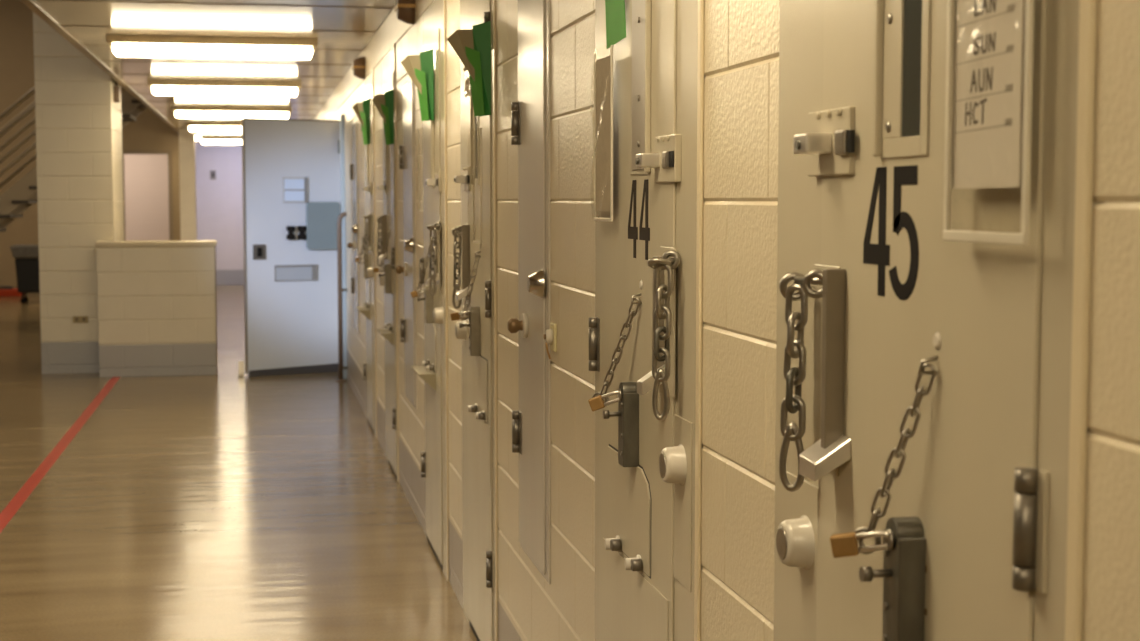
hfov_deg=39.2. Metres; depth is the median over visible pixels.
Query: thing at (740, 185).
wall
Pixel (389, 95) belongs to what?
card
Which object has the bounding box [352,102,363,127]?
card
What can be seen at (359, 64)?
fire alarm
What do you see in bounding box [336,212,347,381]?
pipe
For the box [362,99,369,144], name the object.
card
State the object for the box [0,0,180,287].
wall
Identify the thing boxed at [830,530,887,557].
padlock
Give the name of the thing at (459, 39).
card
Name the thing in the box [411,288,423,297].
padlock
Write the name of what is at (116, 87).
box
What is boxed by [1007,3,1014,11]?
print
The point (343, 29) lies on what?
ceiling
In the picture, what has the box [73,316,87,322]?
outlet plate
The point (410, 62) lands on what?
card
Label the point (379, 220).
chain
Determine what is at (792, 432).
chain
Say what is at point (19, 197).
staircase
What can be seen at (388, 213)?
plastic sleeve
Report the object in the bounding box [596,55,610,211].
paper sheet
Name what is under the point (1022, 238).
frame
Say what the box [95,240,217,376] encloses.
wall
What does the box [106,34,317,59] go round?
ceiling light
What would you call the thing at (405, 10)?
fire alarm
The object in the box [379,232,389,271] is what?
chain
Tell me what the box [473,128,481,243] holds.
plastic sleeve
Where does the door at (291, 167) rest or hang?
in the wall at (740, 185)
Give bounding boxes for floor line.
[0,377,119,532]
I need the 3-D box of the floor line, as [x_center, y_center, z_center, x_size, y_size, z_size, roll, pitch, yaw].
[-2.267,1.084,5.503,0.070,0.002,16.480,-1,4,-11]
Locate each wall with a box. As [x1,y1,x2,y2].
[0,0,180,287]
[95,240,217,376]
[124,154,169,240]
[195,142,243,284]
[315,0,1139,640]
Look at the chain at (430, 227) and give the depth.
6.30 m
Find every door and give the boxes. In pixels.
[241,118,340,376]
[348,121,359,334]
[356,68,376,437]
[377,43,398,481]
[396,79,416,408]
[411,0,448,580]
[454,0,497,640]
[507,0,550,583]
[589,0,704,640]
[774,0,1096,640]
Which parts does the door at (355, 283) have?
frame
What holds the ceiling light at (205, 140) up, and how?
attached to the ceiling
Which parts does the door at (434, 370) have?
food slot door, frame, bolt plate, handle plate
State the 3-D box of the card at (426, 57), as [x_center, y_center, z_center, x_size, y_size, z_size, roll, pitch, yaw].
[-0.576,-0.951,6.462,0.058,0.289,0.019,1,4,9]
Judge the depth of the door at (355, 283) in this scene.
11.75 m
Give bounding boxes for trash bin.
[10,245,39,303]
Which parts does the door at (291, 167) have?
lock plate, food slot frame, plate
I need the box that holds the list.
[951,0,1023,188]
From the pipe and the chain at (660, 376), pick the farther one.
the pipe
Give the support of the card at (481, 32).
attached to the door at (478, 332)
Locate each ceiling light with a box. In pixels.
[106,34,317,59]
[147,80,301,96]
[171,106,291,118]
[186,122,241,131]
[201,137,241,144]
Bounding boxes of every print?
[1004,118,1011,125]
[1005,84,1012,91]
[1006,44,1013,52]
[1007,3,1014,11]
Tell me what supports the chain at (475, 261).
attached to the door at (478, 332)
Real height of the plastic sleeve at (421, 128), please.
0.353 m
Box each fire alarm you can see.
[352,57,365,78]
[394,0,415,23]
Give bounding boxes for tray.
[0,286,21,296]
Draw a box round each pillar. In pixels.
[33,12,123,373]
[179,130,196,239]
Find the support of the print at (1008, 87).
on the list
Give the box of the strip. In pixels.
[463,66,469,97]
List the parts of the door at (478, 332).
bolt plate, plate, food slot door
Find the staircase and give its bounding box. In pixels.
[0,86,146,231]
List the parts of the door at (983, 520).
handle plate, bolt plate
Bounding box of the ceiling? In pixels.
[20,0,395,141]
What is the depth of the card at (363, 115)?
10.11 m
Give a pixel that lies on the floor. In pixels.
(224, 506)
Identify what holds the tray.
on the floor
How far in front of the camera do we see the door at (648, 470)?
2.95 m
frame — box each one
[340,115,346,378]
[943,0,1033,244]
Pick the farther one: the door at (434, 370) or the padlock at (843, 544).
the door at (434, 370)
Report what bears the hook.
attached to the door at (983, 520)
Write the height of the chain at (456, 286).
0.292 m
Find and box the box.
[113,81,119,102]
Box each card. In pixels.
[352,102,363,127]
[360,111,367,144]
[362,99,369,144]
[372,94,385,123]
[381,104,390,144]
[384,89,393,144]
[401,55,421,94]
[414,68,428,120]
[420,49,433,120]
[447,29,474,81]
[465,46,484,116]
[472,21,490,116]
[605,0,625,48]
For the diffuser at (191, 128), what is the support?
attached to the ceiling light at (193, 126)
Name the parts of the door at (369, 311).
food slot door, frame, bolt plate, handle plate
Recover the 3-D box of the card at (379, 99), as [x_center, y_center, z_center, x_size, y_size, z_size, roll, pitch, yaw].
[-0.998,-1.107,8.393,0.079,0.162,0.024,2,5,19]
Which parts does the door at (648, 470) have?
food slot door, plate, handle plate, bolt plate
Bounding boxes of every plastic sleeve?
[387,146,390,214]
[418,128,422,210]
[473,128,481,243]
[593,45,612,221]
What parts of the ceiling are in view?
edge trim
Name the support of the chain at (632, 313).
attached to the door at (648, 470)
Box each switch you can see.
[210,170,215,179]
[543,322,556,358]
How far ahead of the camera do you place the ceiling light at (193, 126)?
20.95 m
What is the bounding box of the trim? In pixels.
[122,150,172,240]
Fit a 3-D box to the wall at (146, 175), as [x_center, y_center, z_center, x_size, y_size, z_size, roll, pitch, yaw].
[-9.684,-2.342,29.705,5.400,3.200,0.200,-1,4,-11]
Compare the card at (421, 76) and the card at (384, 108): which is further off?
the card at (384, 108)
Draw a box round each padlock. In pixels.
[373,267,383,272]
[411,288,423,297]
[450,311,467,320]
[588,390,618,410]
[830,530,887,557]
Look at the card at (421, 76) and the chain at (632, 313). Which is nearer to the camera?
the chain at (632, 313)
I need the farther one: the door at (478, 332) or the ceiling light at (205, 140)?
the ceiling light at (205, 140)
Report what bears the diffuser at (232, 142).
attached to the ceiling light at (205, 140)
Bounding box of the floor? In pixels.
[0,285,476,640]
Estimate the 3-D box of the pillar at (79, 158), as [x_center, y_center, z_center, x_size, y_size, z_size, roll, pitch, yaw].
[-4.356,-2.278,14.200,0.624,5.400,1.100,-1,4,-11]
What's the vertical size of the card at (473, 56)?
0.214 m
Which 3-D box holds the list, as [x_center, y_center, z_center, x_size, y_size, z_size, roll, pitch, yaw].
[0.401,-0.308,1.538,0.001,0.360,0.151,-1,4,-11]
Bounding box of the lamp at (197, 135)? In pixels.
[195,133,201,140]
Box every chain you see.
[358,228,367,261]
[363,214,371,259]
[377,216,382,266]
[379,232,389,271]
[415,246,432,296]
[427,222,440,295]
[452,225,461,308]
[461,254,479,319]
[592,297,639,402]
[647,250,679,420]
[779,270,822,491]
[854,363,936,554]
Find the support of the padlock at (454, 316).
in the door at (478, 332)
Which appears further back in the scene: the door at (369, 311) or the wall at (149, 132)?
the wall at (149, 132)
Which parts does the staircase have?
rail, rail, rail, rail, rail, rail, rail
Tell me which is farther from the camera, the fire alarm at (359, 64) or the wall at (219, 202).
the wall at (219, 202)
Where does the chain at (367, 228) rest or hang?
attached to the door at (369, 311)
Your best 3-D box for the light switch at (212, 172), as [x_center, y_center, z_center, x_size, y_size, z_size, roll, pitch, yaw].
[-6.248,-2.546,27.999,0.100,0.160,0.025,-1,4,-11]
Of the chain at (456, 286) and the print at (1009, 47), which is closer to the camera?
the print at (1009, 47)
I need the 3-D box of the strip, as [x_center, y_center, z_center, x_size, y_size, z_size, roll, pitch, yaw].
[-0.346,-0.817,5.355,0.020,0.139,0.144,-1,4,-11]
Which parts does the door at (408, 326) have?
knob, frame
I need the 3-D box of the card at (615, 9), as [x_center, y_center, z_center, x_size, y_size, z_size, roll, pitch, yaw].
[0.088,-0.688,3.131,0.011,0.300,0.110,-2,5,-20]
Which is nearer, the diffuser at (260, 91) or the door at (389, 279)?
the door at (389, 279)
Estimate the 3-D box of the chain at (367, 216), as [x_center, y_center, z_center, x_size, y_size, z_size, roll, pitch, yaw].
[-1.287,-0.530,10.135,0.049,0.293,0.053,3,5,33]
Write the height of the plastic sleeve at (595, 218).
0.348 m
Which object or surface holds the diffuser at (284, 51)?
attached to the ceiling light at (163, 46)
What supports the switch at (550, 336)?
attached to the wall at (740, 185)
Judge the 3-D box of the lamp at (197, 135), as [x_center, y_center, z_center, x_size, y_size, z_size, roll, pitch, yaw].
[-5.694,-2.802,24.423,0.140,0.110,0.100,-1,4,-11]
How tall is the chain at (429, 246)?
0.222 m
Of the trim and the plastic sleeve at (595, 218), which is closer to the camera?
the plastic sleeve at (595, 218)
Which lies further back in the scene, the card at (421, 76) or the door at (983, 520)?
the card at (421, 76)
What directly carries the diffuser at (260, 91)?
attached to the ceiling light at (158, 87)
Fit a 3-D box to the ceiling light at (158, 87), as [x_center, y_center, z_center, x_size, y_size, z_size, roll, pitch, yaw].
[-2.967,-1.997,13.778,1.285,0.116,0.280,-1,4,-11]
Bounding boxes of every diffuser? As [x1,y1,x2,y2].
[112,43,311,59]
[152,86,296,96]
[175,111,288,118]
[189,126,241,131]
[195,135,200,140]
[202,140,241,144]
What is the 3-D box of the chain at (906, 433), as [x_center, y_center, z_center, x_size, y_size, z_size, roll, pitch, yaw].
[0.358,0.153,1.754,0.025,0.222,0.107,-4,6,-40]
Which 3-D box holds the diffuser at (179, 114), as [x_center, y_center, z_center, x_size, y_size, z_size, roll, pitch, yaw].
[-3.713,-2.260,17.597,1.217,0.066,0.250,-1,4,-11]
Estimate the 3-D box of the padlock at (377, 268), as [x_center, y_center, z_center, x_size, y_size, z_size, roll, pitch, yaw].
[-1.043,-0.278,8.755,0.070,0.034,0.015,1,5,18]
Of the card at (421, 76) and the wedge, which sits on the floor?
the wedge
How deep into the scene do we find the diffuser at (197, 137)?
24.39 m
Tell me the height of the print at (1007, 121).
0.007 m
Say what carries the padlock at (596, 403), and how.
in the door at (648, 470)
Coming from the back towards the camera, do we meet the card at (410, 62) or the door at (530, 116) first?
the card at (410, 62)
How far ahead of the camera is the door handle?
4.04 m
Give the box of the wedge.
[238,361,244,375]
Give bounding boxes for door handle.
[527,269,544,297]
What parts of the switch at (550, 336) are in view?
plate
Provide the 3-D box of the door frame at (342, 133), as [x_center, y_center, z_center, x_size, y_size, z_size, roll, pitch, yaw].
[-1.899,-0.614,13.411,0.030,2.200,0.170,-1,4,-11]
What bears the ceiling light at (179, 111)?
attached to the ceiling
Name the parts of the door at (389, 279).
bolt plate, food slot door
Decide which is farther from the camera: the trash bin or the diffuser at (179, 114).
the trash bin
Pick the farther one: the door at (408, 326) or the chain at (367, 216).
the chain at (367, 216)
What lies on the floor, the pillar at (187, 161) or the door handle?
the pillar at (187, 161)
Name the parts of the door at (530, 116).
knob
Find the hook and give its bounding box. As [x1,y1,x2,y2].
[933,332,941,349]

